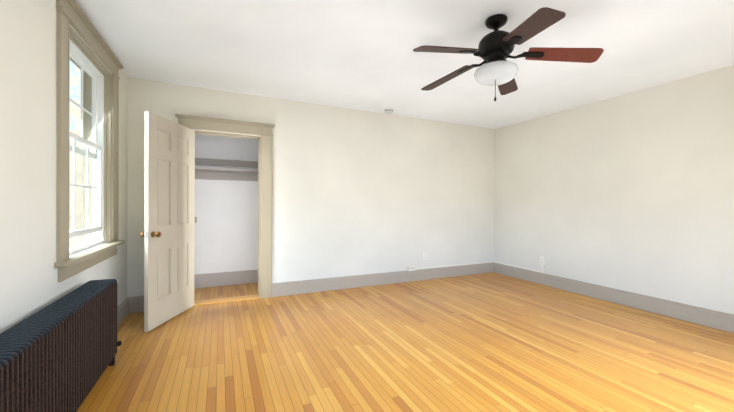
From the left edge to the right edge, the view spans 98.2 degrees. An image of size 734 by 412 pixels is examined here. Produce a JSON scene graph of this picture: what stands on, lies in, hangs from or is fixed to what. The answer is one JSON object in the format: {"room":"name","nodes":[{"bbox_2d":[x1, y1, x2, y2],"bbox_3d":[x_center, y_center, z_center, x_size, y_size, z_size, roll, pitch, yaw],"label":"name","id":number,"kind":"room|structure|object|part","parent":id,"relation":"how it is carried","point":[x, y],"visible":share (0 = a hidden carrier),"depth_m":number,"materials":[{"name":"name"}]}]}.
{"room":"empty bedroom","nodes":[
{"label":"empty bedroom","id":0,"kind":"room"},
{"bbox_2d":[0,0,127,333],"bbox_3d":[-1.738,-0.161,1.388,0.200,2.640,6.170,0,0,-25],"label":"wall","id":1,"kind":"structure","parent":0,"point":[30,284],"depth_m":1.67,"materials":[{"name":"paint"}]},
{"bbox_2d":[54,240,124,267],"bbox_3d":[-2.129,0.349,2.463,0.135,0.030,1.250,0,0,-25],"label":"window sill","id":2,"kind":"structure","parent":1,"relation":"attached to","point":[75,259],"depth_m":2.25,"materials":[{"name":"beige wood"}]},
{"bbox_2d":[56,0,123,281],"bbox_3d":[-2.201,-0.432,2.422,0.284,1.781,1.246,0,0,-25],"label":"window","id":3,"kind":"structure","parent":1,"relation":"in","point":[73,14],"depth_m":2.55,"materials":[{"name":"beige wood"}]},
{"bbox_3d":[-2.200,-0.416,2.423,0.077,1.500,0.900,0,0,-25],"label":"window sashes","id":4,"kind":"part","parent":3,"relation":"part of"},
{"bbox_2d":[117,297,128,326],"bbox_3d":[-1.498,1.077,1.120,0.021,0.170,5.000,0,1,-25],"label":"baseboard","id":5,"kind":"structure","parent":1,"relation":"attached to","point":[123,309],"depth_m":3.17,"materials":[{"name":"grey wood"}]},
{"bbox_2d":[194,134,257,273],"bbox_3d":[-1.996,-0.185,4.611,2.050,2.655,0.100,0,1,-25],"label":"wall","id":6,"kind":"structure","parent":0,"point":[226,228],"depth_m":4.53,"materials":[{"name":"paint"}]},
{"bbox_2d":[127,77,494,296],"bbox_3d":[-0.182,-0.172,4.534,5.261,2.640,0.120,0,0,-25],"label":"wall","id":7,"kind":"structure","parent":0,"point":[357,192],"depth_m":4.45,"materials":[{"name":"paint"}]},
{"bbox_2d":[129,296,143,312],"bbox_3d":[-2.323,1.056,3.482,0.441,0.174,0.020,0,1,-25],"label":"baseboard","id":8,"kind":"structure","parent":7,"relation":"attached to","point":[136,303],"depth_m":3.40,"materials":[{"name":"grey wood"}]},
{"bbox_2d":[140,111,194,331],"bbox_3d":[-2.000,0.140,3.228,0.397,1.985,0.702,0,0,-25],"label":"door","id":9,"kind":"structure","parent":7,"relation":"in","point":[167,233],"depth_m":3.14,"materials":[{"name":"white wood"}]},
{"bbox_2d":[175,114,274,297],"bbox_3d":[-1.674,0.063,3.820,1.071,2.160,0.180,0,0,-25],"label":"door frame","id":10,"kind":"structure","parent":7,"relation":"attached to","point":[264,131],"depth_m":3.94,"materials":[{"name":"beige wood"}]},
{"bbox_2d":[272,262,492,296],"bbox_3d":[0.494,1.067,4.781,3.735,0.199,0.020,0,1,-25],"label":"baseboard","id":11,"kind":"structure","parent":7,"relation":"attached to","point":[346,282],"depth_m":4.58,"materials":[{"name":"grey wood"}]},
{"bbox_2d":[407,252,546,272],"bbox_3d":[1.626,0.860,4.761,1.780,0.258,1.000,0,0,-25],"label":"electrical outlets","id":12,"kind":"object","parent":7,"relation":"attached to","point":[543,260],"visible":1,"depth_m":4.96,"materials":[{"name":"white plastic"}]},
{"bbox_2d":[76,272,733,411],"bbox_3d":[0.732,1.198,2.541,5.661,0.060,6.170,0,0,-25],"label":"floor","id":13,"kind":"structure","parent":0,"point":[490,342],"depth_m":2.48,"materials":[{"name":"brown wood"}]},
{"bbox_2d":[0,279,121,411],"bbox_3d":[-1.532,0.847,1.517,0.199,0.625,1.894,0,0,-25],"label":"radiator","id":14,"kind":"object","parent":13,"relation":"on","point":[58,355],"visible":1,"depth_m":1.54,"materials":[{"name":"metal"}]},
{"bbox_2d":[194,294,258,305],"bbox_3d":[-1.693,1.136,3.853,0.729,0.014,0.135,0,0,-25],"label":"threshold","id":15,"kind":"object","parent":13,"relation":"on","point":[211,301],"visible":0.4,"depth_m":3.84,"materials":[{"name":"brown wood"}]},
{"bbox_2d":[76,0,733,128],"bbox_3d":[0.750,-1.417,2.523,5.661,0.160,6.170,0,0,-25],"label":"ceiling","id":16,"kind":"structure","parent":0,"point":[357,54],"depth_m":2.70,"materials":[{"name":"paint"}]},
{"bbox_2d":[384,109,393,113],"bbox_3d":[0.308,-1.331,4.484,0.132,0.044,0.132,0,0,-25],"label":"smoke detector","id":17,"kind":"object","parent":16,"relation":"attached to","point":[388,111],"visible":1,"depth_m":4.45,"materials":[{"name":"plastic"}]},
{"bbox_2d":[413,7,603,100],"bbox_3d":[0.882,-1.033,2.268,1.224,0.602,1.264,0,0,-25],"label":"fan","id":18,"kind":"object","parent":16,"relation":"hanging from","point":[496,46],"visible":1,"depth_m":2.17,"materials":[{"name":"brown wood"}]},
{"bbox_2d":[494,65,733,313],"bbox_3d":[3.392,-0.139,3.302,0.200,2.640,5.350,0,0,-25],"label":"wall","id":19,"kind":"structure","parent":0,"point":[633,192],"depth_m":3.71,"materials":[{"name":"paint"}]},
{"bbox_2d":[493,262,733,332],"bbox_3d":[3.261,1.096,3.314,0.021,0.170,5.000,0,1,-25],"label":"baseboard","id":20,"kind":"structure","parent":19,"relation":"attached to","point":[723,321],"depth_m":3.70,"materials":[{"name":"grey wood"}]},
{"bbox_3d":[-1.870,-0.181,4.218,1.930,2.640,0.720,0,0,-25],"label":"wall","id":21,"kind":"structure","parent":0,"visible":0},
{"bbox_2d":[194,270,257,287],"bbox_3d":[-1.879,1.044,4.226,1.930,0.190,0.720,0,0,-25],"label":"baseboard","id":22,"kind":"structure","parent":21,"relation":"attached to","point":[223,278],"depth_m":4.54,"materials":[{"name":"grey wood"}]},
{"bbox_2d":[195,158,257,222],"bbox_3d":[-1.943,-0.213,4.381,1.922,0.890,0.358,0,0,-25],"label":"closet shelf","id":23,"kind":"object","parent":21,"relation":"attached to","point":[224,174],"visible":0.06,"depth_m":4.49,"materials":[{"name":"grey wood"}]},
{"label":"outside","id":24,"kind":"structure","parent":0,"visible":0},
{"bbox_2d":[69,60,81,245],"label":"window","id":25,"kind":"structure","parent":24,"point":[78,212],"depth_m":7.70,"materials":[{"name":"glass"}]}
]}

